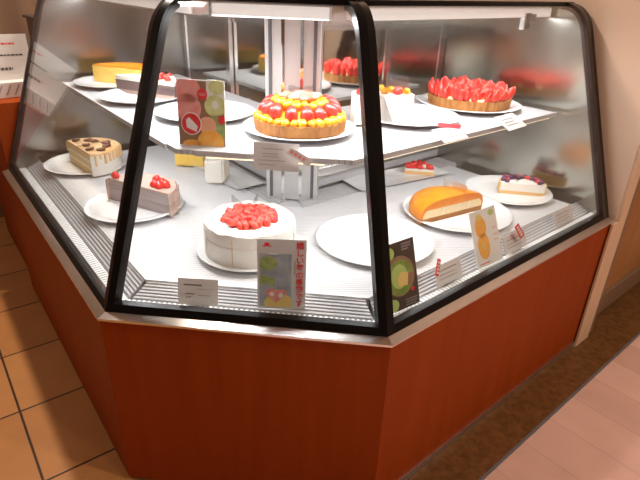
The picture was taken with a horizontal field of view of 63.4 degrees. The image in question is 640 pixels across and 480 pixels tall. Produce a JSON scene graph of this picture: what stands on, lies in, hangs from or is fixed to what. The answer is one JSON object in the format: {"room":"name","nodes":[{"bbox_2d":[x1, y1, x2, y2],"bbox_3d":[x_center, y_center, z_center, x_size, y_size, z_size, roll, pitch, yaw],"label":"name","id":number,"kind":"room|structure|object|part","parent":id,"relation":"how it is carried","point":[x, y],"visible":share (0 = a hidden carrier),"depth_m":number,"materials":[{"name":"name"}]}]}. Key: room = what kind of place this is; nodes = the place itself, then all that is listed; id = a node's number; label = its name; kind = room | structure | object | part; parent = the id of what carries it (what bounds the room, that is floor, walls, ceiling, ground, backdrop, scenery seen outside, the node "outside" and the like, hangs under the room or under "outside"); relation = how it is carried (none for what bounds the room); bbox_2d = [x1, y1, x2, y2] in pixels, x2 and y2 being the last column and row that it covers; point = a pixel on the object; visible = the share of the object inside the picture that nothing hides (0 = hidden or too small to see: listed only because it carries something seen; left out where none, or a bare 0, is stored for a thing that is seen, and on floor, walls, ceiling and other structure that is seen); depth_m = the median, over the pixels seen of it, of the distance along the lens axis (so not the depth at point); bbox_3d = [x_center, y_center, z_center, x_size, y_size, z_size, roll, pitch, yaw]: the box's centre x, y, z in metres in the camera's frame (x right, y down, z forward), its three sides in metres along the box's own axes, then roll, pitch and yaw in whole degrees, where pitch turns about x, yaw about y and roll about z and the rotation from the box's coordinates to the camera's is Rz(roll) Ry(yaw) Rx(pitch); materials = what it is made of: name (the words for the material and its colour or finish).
{"room":"food shop","nodes":[
{"label":"food shop","id":0,"kind":"room"},
{"bbox_2d":[0,0,36,217],"bbox_3d":[-2.687,-1.043,1.677,5.350,2.700,0.100,-19,33,-36],"label":"wall","id":1,"kind":"structure","parent":0,"point":[12,21],"depth_m":2.64,"materials":[{"name":"paint"}]},
{"bbox_2d":[0,217,639,479],"bbox_3d":[-0.187,0.780,1.337,9.153,0.102,10.900,-17,32,-34],"label":"floor","id":2,"kind":"structure","parent":0,"point":[51,428],"depth_m":1.65,"materials":[{"name":"ceramic"}]},
{"bbox_2d":[0,97,27,266],"bbox_3d":[-1.219,-0.356,2.538,0.600,0.800,0.700,-17,32,-34],"label":"counter","id":3,"kind":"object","parent":2,"relation":"on","point":[9,107],"depth_m":2.05,"materials":[{"name":"brown wood"}]},
{"bbox_2d":[0,79,22,98],"bbox_3d":[-1.243,-0.611,2.081,0.260,0.060,0.101,-19,33,-36],"label":"box","id":4,"kind":"object","parent":3,"relation":"on","point":[8,88],"visible":0.34,"depth_m":2.04,"materials":[{"name":"white cardboard"}]},
{"bbox_2d":[0,84,19,94],"bbox_3d":[-1.212,-0.593,2.046,0.236,0.038,0.002,-19,33,-36],"label":"print","id":5,"kind":"object","parent":4,"relation":"attached to","point":[18,84],"depth_m":2.04},
{"bbox_2d":[0,34,27,80],"bbox_3d":[-1.260,-0.710,2.020,0.235,0.170,0.010,-19,33,-36],"label":"price sign","id":6,"kind":"object","parent":4,"relation":"on","point":[13,47],"visible":0.98,"depth_m":2.05,"materials":[{"name":"white paper"}]},
{"bbox_2d":[22,14,33,36],"bbox_3d":[-1.043,-0.821,2.260,0.360,0.290,0.220,-19,33,-36],"label":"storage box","id":7,"kind":"object","parent":3,"relation":"on","point":[29,17],"visible":0.16,"depth_m":2.14,"materials":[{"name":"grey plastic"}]},
{"bbox_2d":[2,0,614,479],"bbox_3d":[-0.131,-0.227,1.877,1.605,1.210,1.703,-19,33,-36],"label":"display case","id":8,"kind":"object","parent":2,"relation":"on","point":[341,386],"visible":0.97,"depth_m":1.49,"materials":[{"name":"brown wood"}]},
{"bbox_3d":[-1.096,-0.616,1.991,0.317,0.676,0.012,-17,32,-34],"label":"post","id":9,"kind":"part","parent":8,"relation":"part of","materials":[{"name":"clear glass"}]},
{"bbox_3d":[-0.868,-0.050,1.629,0.040,0.012,1.218,-17,32,-34],"label":"sill trim","id":10,"kind":"part","parent":8,"relation":"part of","materials":[{"name":"metal"}]},
{"bbox_3d":[-0.857,-0.068,1.635,0.029,0.018,1.208,-17,32,-34],"label":"rail","id":11,"kind":"part","parent":8,"relation":"part of","materials":[{"name":"black"}]},
{"bbox_3d":[-0.878,0.190,1.748,0.028,0.523,1.216,-17,32,-34],"label":"panel","id":12,"kind":"part","parent":8,"relation":"part of","materials":[{"name":"brown wood"}]},
{"bbox_2d":[43,153,127,174],"bbox_3d":[-0.920,-0.303,2.049,0.310,0.018,0.310,2,26,0],"label":"plate","id":13,"kind":"object","parent":8,"relation":"on","point":[60,164],"visible":0.54,"depth_m":2.02,"materials":[{"name":"white ceramic"}]},
{"bbox_2d":[66,137,122,176],"bbox_3d":[-0.863,-0.340,2.026,0.162,0.097,0.255,-20,34,-38],"label":"cake","id":14,"kind":"object","parent":13,"relation":"on","point":[96,156],"visible":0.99,"depth_m":1.97,"materials":[{"name":"brown food"}]},
{"bbox_2d":[28,161,144,296],"bbox_3d":[-0.803,-0.092,1.690,0.047,0.024,1.166,-17,32,-34],"label":"grille","id":15,"kind":"object","parent":8,"relation":"attached to","point":[82,244],"depth_m":1.56,"materials":[{"name":"grey metal"}]},
{"bbox_2d":[73,75,116,88],"bbox_3d":[-0.793,-0.607,1.996,0.290,0.018,0.290,2,26,0],"label":"plate","id":16,"kind":"object","parent":8,"relation":"on","point":[87,81],"visible":0.38,"depth_m":1.97,"materials":[{"name":"white ceramic"}]},
{"bbox_2d":[92,62,142,83],"bbox_3d":[-0.741,-0.650,2.020,0.250,0.064,0.120,11,28,18],"label":"cheesecake","id":17,"kind":"object","parent":16,"relation":"on","point":[102,72],"visible":0.48,"depth_m":1.99,"materials":[{"name":"yellow food"}]},
{"bbox_3d":[-0.896,-0.674,2.136,0.799,0.663,0.006,-17,32,-34],"label":"panel","id":18,"kind":"part","parent":8,"relation":"part of","materials":[{"name":"grey"}]},
{"bbox_2d":[84,192,183,222],"bbox_3d":[-0.603,-0.113,1.691,0.308,0.018,0.308,2,26,0],"label":"plate","id":19,"kind":"object","parent":8,"relation":"on","point":[99,207],"visible":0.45,"depth_m":1.65,"materials":[{"name":"white ceramic"}]},
{"bbox_2d":[105,171,179,216],"bbox_3d":[-0.555,-0.171,1.706,0.286,0.099,0.129,15,29,25],"label":"cake","id":20,"kind":"object","parent":19,"relation":"on","point":[158,193],"visible":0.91,"depth_m":1.65,"materials":[{"name":"white food"}]},
{"bbox_2d":[97,89,176,104],"bbox_3d":[-0.613,-0.491,1.777,0.280,0.018,0.280,2,26,0],"label":"plate","id":21,"kind":"object","parent":8,"relation":"on","point":[113,95],"visible":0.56,"depth_m":1.76,"materials":[{"name":"white ceramic"}]},
{"bbox_2d":[115,72,176,99],"bbox_3d":[-0.586,-0.553,1.824,0.265,0.076,0.091,14,29,22],"label":"cake","id":22,"kind":"object","parent":21,"relation":"on","point":[128,83],"visible":0.65,"depth_m":1.79,"materials":[{"name":"white food"}]},
{"bbox_2d":[101,0,191,13],"bbox_3d":[-0.613,-0.744,1.597,0.009,0.027,0.978,-17,32,-34],"label":"diffuser","id":23,"kind":"object","parent":8,"relation":"attached to","point":[187,8],"depth_m":1.43,"materials":[{"name":"white plastic"}]},
{"bbox_2d":[178,277,217,305],"bbox_3d":[-0.291,0.125,1.235,0.097,0.066,0.018,3,26,2],"label":"price card","id":24,"kind":"object","parent":8,"relation":"on","point":[191,291],"visible":1,"depth_m":1.23,"materials":[{"name":"white paper"}]},
{"bbox_2d":[176,79,225,146],"bbox_3d":[-0.293,-0.312,1.280,0.118,0.160,0.017,4,26,3],"label":"poster","id":25,"kind":"object","parent":8,"relation":"on","point":[200,103],"visible":1,"depth_m":1.28,"materials":[{"name":"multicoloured paper"}]},
{"bbox_2d":[183,131,223,146],"bbox_3d":[-0.293,-0.256,1.300,0.105,0.040,0.001,4,22,3],"label":"picture","id":26,"kind":"object","parent":25,"relation":"attached to","point":[207,138],"depth_m":1.30},
{"bbox_2d":[154,100,254,120],"bbox_3d":[-0.353,-0.393,1.598,0.304,0.018,0.304,2,26,0],"label":"plate","id":27,"kind":"object","parent":8,"relation":"on","point":[233,110],"visible":0.49,"depth_m":1.61,"materials":[{"name":"white ceramic"}]},
{"bbox_3d":[-0.474,-0.684,2.190,0.004,0.470,0.352,-17,32,-34],"label":"door pane","id":28,"kind":"part","parent":8,"relation":"part of","materials":[{"name":"clear glass"}]},
{"bbox_3d":[-0.474,-0.684,2.190,0.012,0.515,0.416,-17,32,-34],"label":"sliding door","id":29,"kind":"part","parent":8,"relation":"part of","materials":[{"name":"glass"}]},
{"bbox_2d":[192,165,263,189],"bbox_3d":[-0.386,-0.264,2.017,0.120,0.012,0.420,-19,33,-36],"label":"serving tray","id":30,"kind":"object","parent":8,"relation":"on","point":[237,179],"visible":0.51,"depth_m":1.94,"materials":[{"name":"white"}]},
{"bbox_2d":[174,153,205,166],"bbox_3d":[-0.517,-0.338,2.089,0.115,0.060,0.075,3,26,3],"label":"cheesecake slice","id":31,"kind":"object","parent":30,"relation":"on","point":[180,159],"visible":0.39,"depth_m":2.06,"materials":[{"name":"yellow food"}]},
{"bbox_2d":[204,158,229,182],"bbox_3d":[-0.381,-0.272,1.923,0.081,0.099,0.101,-1,27,-5],"label":"slice","id":32,"kind":"object","parent":30,"relation":"on","point":[216,170],"visible":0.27,"depth_m":1.88,"materials":[{"name":"white food"}]},
{"bbox_3d":[-0.175,0.198,1.182,0.675,0.012,0.040,4,27,5],"label":"sill trim","id":33,"kind":"part","parent":8,"relation":"part of","materials":[{"name":"metal"}]},
{"bbox_3d":[-0.184,0.438,1.300,0.671,0.523,0.028,4,27,5],"label":"panel","id":34,"kind":"part","parent":8,"relation":"part of","materials":[{"name":"brown wood"}]},
{"bbox_3d":[-0.173,0.178,1.190,0.656,0.018,0.029,4,27,5],"label":"rail","id":35,"kind":"part","parent":8,"relation":"part of","materials":[{"name":"black"}]},
{"bbox_3d":[-0.234,-0.548,1.935,0.012,0.515,0.416,-17,32,-34],"label":"sliding door","id":36,"kind":"part","parent":8,"relation":"part of","materials":[{"name":"glass"}]},
{"bbox_3d":[-0.234,-0.548,1.935,0.004,0.470,0.352,-17,32,-34],"label":"door pane","id":37,"kind":"part","parent":8,"relation":"part of","materials":[{"name":"clear glass"}]},
{"bbox_2d":[196,234,301,271],"bbox_3d":[-0.194,0.022,1.449,0.296,0.018,0.296,2,26,0],"label":"plate","id":38,"kind":"object","parent":8,"relation":"on","point":[200,248],"visible":0.12,"depth_m":1.36,"materials":[{"name":"white ceramic"}]},
{"bbox_2d":[203,200,295,268],"bbox_3d":[-0.192,-0.030,1.423,0.250,0.122,0.250,-3,27,-10],"label":"cake","id":39,"kind":"object","parent":38,"relation":"on","point":[232,230],"visible":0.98,"depth_m":1.35,"materials":[{"name":"white food"}]},
{"bbox_2d":[133,281,371,318],"bbox_3d":[-0.164,0.144,1.262,0.585,0.024,0.047,4,27,5],"label":"grille","id":40,"kind":"object","parent":8,"relation":"attached to","point":[325,300],"depth_m":1.26,"materials":[{"name":"grey metal"}]},
{"bbox_2d":[206,157,323,165],"bbox_3d":[-0.136,-0.200,1.282,0.296,0.007,0.016,4,27,5],"label":"light","id":41,"kind":"object","parent":8,"relation":"on","point":[316,160],"depth_m":1.26,"materials":[{"name":"beige"}]},
{"bbox_3d":[-0.159,-0.426,1.671,0.010,0.605,0.006,4,27,5],"label":"slotted rail","id":42,"kind":"part","parent":8,"relation":"part of","materials":[{"name":"grey metal"}]},
{"bbox_2d":[212,3,329,19],"bbox_3d":[-0.116,-0.535,1.214,0.277,0.027,0.009,4,27,5],"label":"diffuser","id":43,"kind":"object","parent":8,"relation":"attached to","point":[298,11],"depth_m":1.21,"materials":[{"name":"white plastic"}]},
{"bbox_2d":[253,142,298,171],"bbox_3d":[-0.106,-0.199,1.241,0.110,0.065,0.011,4,27,5],"label":"price card","id":44,"kind":"object","parent":8,"relation":"attached to","point":[266,156],"visible":1,"depth_m":1.24,"materials":[{"name":"white paper"}]},
{"bbox_2d":[286,147,312,166],"bbox_3d":[-0.048,-0.195,1.216,0.063,0.050,0.003,0,27,-5],"label":"tag","id":45,"kind":"object","parent":44,"relation":"attached to","point":[292,152],"visible":1,"depth_m":1.22,"materials":[{"name":"white"}]},
{"bbox_3d":[-0.147,-0.176,1.179,0.639,0.667,0.311,4,27,5],"label":"glass pane","id":46,"kind":"part","parent":8,"relation":"part of","materials":[{"name":"clear glass"}]},
{"bbox_2d":[257,238,306,308],"bbox_3d":[-0.090,0.081,1.211,0.114,0.175,0.024,2,26,0],"label":"poster","id":47,"kind":"object","parent":8,"relation":"on","point":[281,263],"visible":1,"depth_m":1.21,"materials":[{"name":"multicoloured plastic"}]},
{"bbox_2d":[260,253,291,306],"bbox_3d":[-0.104,0.095,1.214,0.074,0.135,0.018,2,26,0],"label":"picture","id":48,"kind":"object","parent":47,"relation":"attached to","point":[275,268],"depth_m":1.21,"materials":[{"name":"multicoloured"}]},
{"bbox_3d":[-0.119,-0.423,1.668,0.010,0.605,0.006,4,27,5],"label":"slotted rail","id":49,"kind":"part","parent":8,"relation":"part of","materials":[{"name":"silver metal"}]},
{"bbox_3d":[-0.119,-0.545,1.171,0.403,0.012,0.047,4,27,5],"label":"rail","id":50,"kind":"part","parent":8,"relation":"part of","materials":[{"name":"black"}]},
{"bbox_2d":[242,117,355,140],"bbox_3d":[-0.059,-0.318,1.468,0.320,0.018,0.320,2,26,0],"label":"plate","id":51,"kind":"object","parent":8,"relation":"on","point":[248,125],"visible":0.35,"depth_m":1.41,"materials":[{"name":"white ceramic"}]},
{"bbox_2d":[253,89,346,139],"bbox_3d":[-0.054,-0.367,1.444,0.263,0.115,0.262,-4,27,-11],"label":"tart","id":52,"kind":"object","parent":51,"relation":"on","point":[297,114],"visible":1,"depth_m":1.37,"materials":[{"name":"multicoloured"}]},
{"bbox_3d":[-0.060,-0.418,1.663,0.010,0.605,0.006,4,27,5],"label":"slotted rail","id":53,"kind":"part","parent":8,"relation":"part of","materials":[{"name":"silver metal"}]},
{"bbox_2d":[65,74,551,164],"bbox_3d":[-0.104,-0.519,1.904,1.274,0.012,1.365,-19,33,-36],"label":"shelf","id":54,"kind":"object","parent":8,"relation":"attached to","point":[398,140],"depth_m":1.49,"materials":[{"name":"white metal"}]},
{"bbox_3d":[-0.020,-0.415,1.660,0.010,0.605,0.006,4,27,5],"label":"slotted rail","id":55,"kind":"part","parent":8,"relation":"part of","materials":[{"name":"grey metal"}]},
{"bbox_3d":[-0.049,-0.959,2.114,0.807,0.073,0.886,-19,33,-36],"label":"header rail","id":56,"kind":"part","parent":8,"relation":"part of","materials":[{"name":"metal"}]},
{"bbox_2d":[229,157,455,207],"bbox_3d":[-0.079,-0.374,2.318,0.909,0.042,0.989,-19,33,-36],"label":"grille","id":57,"kind":"object","parent":8,"relation":"attached to","point":[337,193],"depth_m":1.88,"materials":[{"name":"grey metal"}]},
{"bbox_3d":[0.112,-0.511,1.885,0.313,0.470,0.004,-19,33,-36],"label":"door pane","id":58,"kind":"part","parent":8,"relation":"part of","materials":[{"name":"clear glass"}]},
{"bbox_3d":[0.112,-0.511,1.885,0.377,0.515,0.012,-19,33,-36],"label":"sliding door","id":59,"kind":"part","parent":8,"relation":"part of","materials":[{"name":"glass"}]},
{"bbox_2d":[316,214,434,265],"bbox_3d":[0.160,0.001,1.518,0.344,0.018,0.344,2,26,0],"label":"plate","id":60,"kind":"object","parent":8,"relation":"on","point":[346,238],"visible":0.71,"depth_m":1.53,"materials":[{"name":"white ceramic"}]},
{"bbox_2d":[341,165,449,190],"bbox_3d":[0.299,-0.246,2.033,0.440,0.012,0.150,-14,31,-29],"label":"serving tray","id":61,"kind":"object","parent":8,"relation":"on","point":[395,176],"visible":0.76,"depth_m":2.02,"materials":[{"name":"white ceramic"}]},
{"bbox_2d":[404,160,433,175],"bbox_3d":[0.399,-0.295,2.083,0.120,0.048,0.062,5,27,6],"label":"strawberry slice","id":62,"kind":"object","parent":61,"relation":"on","point":[419,167],"visible":1,"depth_m":2.06,"materials":[{"name":"red food"}]},
{"bbox_2d":[389,237,419,313],"bbox_3d":[0.192,0.086,1.239,0.108,0.161,0.052,-17,32,-33],"label":"poster","id":63,"kind":"object","parent":8,"relation":"on","point":[405,290],"visible":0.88,"depth_m":1.24,"materials":[{"name":"brown paper"}]},
{"bbox_3d":[0.361,-0.605,2.092,0.313,0.470,0.004,-19,33,-36],"label":"door pane","id":64,"kind":"part","parent":8,"relation":"part of","materials":[{"name":"clear glass"}]},
{"bbox_2d":[381,104,459,126],"bbox_3d":[0.280,-0.394,1.647,0.320,0.018,0.320,2,26,0],"label":"plate","id":65,"kind":"object","parent":8,"relation":"on","point":[422,115],"visible":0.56,"depth_m":1.65,"materials":[{"name":"white ceramic"}]},
{"bbox_2d":[350,70,413,124],"bbox_3d":[0.178,-0.434,1.565,0.192,0.142,0.129,-7,28,-18],"label":"cake piece","id":66,"kind":"object","parent":65,"relation":"on","point":[396,104],"visible":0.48,"depth_m":1.54,"materials":[{"name":"white food"}]},
{"bbox_3d":[0.361,-0.605,2.092,0.377,0.515,0.012,-19,33,-36],"label":"sliding door","id":67,"kind":"part","parent":8,"relation":"part of","materials":[{"name":"glass"}]},
{"bbox_2d":[434,257,462,287],"bbox_3d":[0.342,0.087,1.376,0.105,0.055,0.023,-18,33,-35],"label":"price card","id":68,"kind":"object","parent":8,"relation":"on","point":[449,271],"visible":1,"depth_m":1.38,"materials":[{"name":"white paper"}]},
{"bbox_2d":[435,258,440,276],"bbox_3d":[0.299,0.070,1.311,0.009,0.044,0.039,8,27,13],"label":"tag","id":69,"kind":"object","parent":68,"relation":"attached to","point":[438,260],"visible":1,"depth_m":1.31,"materials":[{"name":"red"}]},
{"bbox_2d":[431,127,468,142],"bbox_3d":[0.357,-0.291,1.424,0.103,0.025,0.053,-18,33,-35],"label":"price card","id":70,"kind":"object","parent":8,"relation":"on","point":[447,135],"visible":0.99,"depth_m":1.42,"materials":[{"name":"white paper"}]},
{"bbox_2d":[438,123,460,128],"bbox_3d":[0.357,-0.315,1.430,0.062,0.010,0.012,8,27,12],"label":"tag","id":71,"kind":"object","parent":70,"relation":"on","point":[445,125],"visible":1,"depth_m":1.43,"materials":[{"name":"red plastic"}]},
{"bbox_2d":[403,195,512,232],"bbox_3d":[0.456,-0.095,1.731,0.356,0.018,0.356,2,26,0],"label":"plate","id":72,"kind":"object","parent":8,"relation":"on","point":[459,223],"visible":0.41,"depth_m":1.67,"materials":[{"name":"white ceramic"}]},
{"bbox_2d":[409,186,482,224],"bbox_3d":[0.396,-0.149,1.730,0.275,0.100,0.148,-14,31,-29],"label":"cake","id":73,"kind":"object","parent":72,"relation":"on","point":[430,204],"visible":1,"depth_m":1.68,"materials":[{"name":"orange food"}]},
{"bbox_2d":[370,8,551,19],"bbox_3d":[0.433,-0.651,1.486,0.899,0.027,0.009,-19,33,-36],"label":"diffuser","id":74,"kind":"object","parent":8,"relation":"attached to","point":[377,13],"depth_m":1.44,"materials":[{"name":"white plastic"}]},
{"bbox_3d":[0.447,-0.660,1.444,1.001,0.012,0.047,-19,33,-36],"label":"rail","id":75,"kind":"part","parent":8,"relation":"part of","materials":[{"name":"black"}]},
{"bbox_2d":[384,118,548,159],"bbox_3d":[0.464,-0.317,1.562,0.878,0.007,0.016,-19,33,-36],"label":"shelf edge","id":76,"kind":"object","parent":8,"relation":"on","point":[398,140],"depth_m":1.50,"materials":[{"name":"beige"}]},
{"bbox_3d":[0.491,-0.288,1.450,1.113,0.667,0.311,-19,33,-36],"label":"glass pane","id":77,"kind":"part","parent":8,"relation":"part of","materials":[{"name":"clear glass"}]},
{"bbox_2d":[418,93,521,112],"bbox_3d":[0.530,-0.487,1.853,0.360,0.018,0.360,2,26,0],"label":"plate","id":78,"kind":"object","parent":8,"relation":"on","point":[514,106],"visible":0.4,"depth_m":1.80,"materials":[{"name":"white ceramic"}]},
{"bbox_2d":[428,75,515,111],"bbox_3d":[0.532,-0.527,1.847,0.296,0.081,0.299,2,26,0],"label":"tart","id":79,"kind":"object","parent":78,"relation":"on","point":[463,93],"visible":1,"depth_m":1.76,"materials":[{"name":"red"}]},
{"bbox_2d":[369,202,587,310],"bbox_3d":[0.535,0.024,1.556,1.086,0.024,0.047,-19,33,-36],"label":"grille","id":80,"kind":"object","parent":8,"relation":"attached to","point":[544,241],"depth_m":1.51,"materials":[{"name":"grey metal"}]},
{"bbox_2d":[468,205,502,269],"bbox_3d":[0.469,-0.009,1.464,0.117,0.148,0.064,-18,33,-35],"label":"poster","id":81,"kind":"object","parent":8,"relation":"on","point":[483,222],"visible":1,"depth_m":1.46,"materials":[{"name":"white paper"}]},
{"bbox_2d":[475,209,492,258],"bbox_3d":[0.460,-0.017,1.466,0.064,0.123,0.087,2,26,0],"label":"picture","id":82,"kind":"object","parent":81,"relation":"attached to","point":[483,217],"depth_m":1.46,"materials":[{"name":"orange paper"}]},
{"bbox_3d":[0.573,0.315,1.604,1.135,0.523,0.028,-19,33,-36],"label":"panel","id":83,"kind":"part","parent":8,"relation":"part of","materials":[{"name":"brown wood"}]},
{"bbox_3d":[0.574,0.055,1.493,1.127,0.018,0.029,-19,33,-36],"label":"rail","id":84,"kind":"part","parent":8,"relation":"part of","materials":[{"name":"black"}]},
{"bbox_3d":[0.581,0.075,1.485,1.137,0.012,0.040,-19,33,-36],"label":"sill trim","id":85,"kind":"part","parent":8,"relation":"part of","materials":[{"name":"metal"}]},
{"bbox_2d":[465,175,552,204],"bbox_3d":[0.697,-0.181,1.924,0.310,0.018,0.310,2,26,0],"label":"plate","id":86,"kind":"object","parent":8,"relation":"on","point":[486,185],"visible":0.69,"depth_m":1.90,"materials":[{"name":"white ceramic"}]},
{"bbox_2d":[498,173,546,195],"bbox_3d":[0.748,-0.225,1.925,0.167,0.085,0.099,6,27,7],"label":"cake","id":87,"kind":"object","parent":86,"relation":"on","point":[519,184],"visible":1,"depth_m":1.90,"materials":[{"name":"white food"}]},
{"bbox_2d":[494,113,526,130],"bbox_3d":[0.576,-0.358,1.567,0.111,0.031,0.056,-21,35,-39],"label":"price card","id":88,"kind":"object","parent":8,"relation":"on","point":[510,121],"visible":1,"depth_m":1.56,"materials":[{"name":"white paper"}]},
{"bbox_2d":[503,228,526,255],"bbox_3d":[0.585,0.006,1.555,0.118,0.055,0.023,-19,34,-36],"label":"price card","id":89,"kind":"object","parent":8,"relation":"on","point":[512,242],"visible":0.92,"depth_m":1.55,"materials":[{"name":"white paper"}]},
{"bbox_2d":[515,223,523,238],"bbox_3d":[0.587,-0.026,1.525,0.040,0.047,0.011,0,26,-3],"label":"tag","id":90,"kind":"object","parent":89,"relation":"attached to","point":[517,227],"visible":1,"depth_m":1.52,"materials":[{"name":"red paper"}]},
{"bbox_3d":[0.756,-0.520,1.949,0.006,0.663,0.799,-19,33,-36],"label":"panel","id":91,"kind":"part","parent":8,"relation":"part of","materials":[{"name":"clear glass"}]},
{"bbox_2d":[553,204,573,228],"bbox_3d":[0.820,-0.079,1.745,0.132,0.055,0.024,-20,34,-37],"label":"price card","id":92,"kind":"object","parent":8,"relation":"on","point":[564,215],"visible":1,"depth_m":1.74,"materials":[{"name":"white paper"}]},
{"bbox_3d":[0.916,-0.434,1.773,0.016,0.676,0.317,-19,33,-36],"label":"post","id":93,"kind":"part","parent":8,"relation":"part of","materials":[{"name":"black"}]},
{"bbox_2d":[534,0,639,223],"bbox_3d":[0.265,-1.278,2.365,0.100,2.700,2.600,-19,33,-36],"label":"wall","id":94,"kind":"structure","parent":0,"point":[616,23],"depth_m":1.70,"materials":[{"name":"beige paint"}]},
{"bbox_2d":[408,282,639,479],"bbox_3d":[0.966,0.428,2.008,3.050,0.007,0.250,-19,33,-36],"label":"floor border","id":95,"kind":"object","parent":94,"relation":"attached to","point":[487,442],"depth_m":1.75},
{"bbox_2d":[479,332,639,479],"bbox_3d":[1.067,0.468,1.936,3.000,0.008,0.007,-19,33,-36],"label":"trim","id":96,"kind":"structure","parent":94,"relation":"attached to","point":[571,396],"depth_m":1.70,"materials":[{"name":"grey"}]},
{"bbox_2d":[574,221,618,346],"bbox_3d":[1.019,0.176,1.921,0.046,0.524,0.008,-19,33,-36],"label":"trim","id":97,"kind":"structure","parent":94,"relation":"attached to","point":[613,228],"depth_m":1.90,"materials":[{"name":"beige wood"}]},
{"bbox_2d":[581,145,639,341],"bbox_3d":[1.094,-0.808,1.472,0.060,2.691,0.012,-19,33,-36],"label":"trim","id":98,"kind":"structure","parent":94,"relation":"attached to","point":[635,172],"depth_m":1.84,"materials":[{"name":"beige wood"}]},
{"bbox_3d":[1.513,-1.944,1.438,0.843,0.600,0.751,2,26,0],"label":"wall","id":99,"kind":"structure","parent":0,"visible":0},
{"bbox_2d":[598,185,639,313],"bbox_3d":[1.465,-0.700,1.965,0.910,2.060,0.040,-19,33,-36],"label":"door","id":100,"kind":"structure","parent":99,"relation":"in","point":[625,273],"depth_m":2.23,"materials":[{"name":"brown wood"}]},
{"bbox_3d":[1.465,-0.700,1.965,0.910,2.060,0.040,-19,33,-36],"label":"frame","id":101,"kind":"part","parent":100,"relation":"part of","materials":[{"name":"brown wood"}]},
{"bbox_3d":[1.442,-0.147,2.244,0.830,0.630,0.020,-19,33,-36],"label":"panel","id":102,"kind":"part","parent":100,"relation":"part of","materials":[{"name":"brown wood"}]}
]}

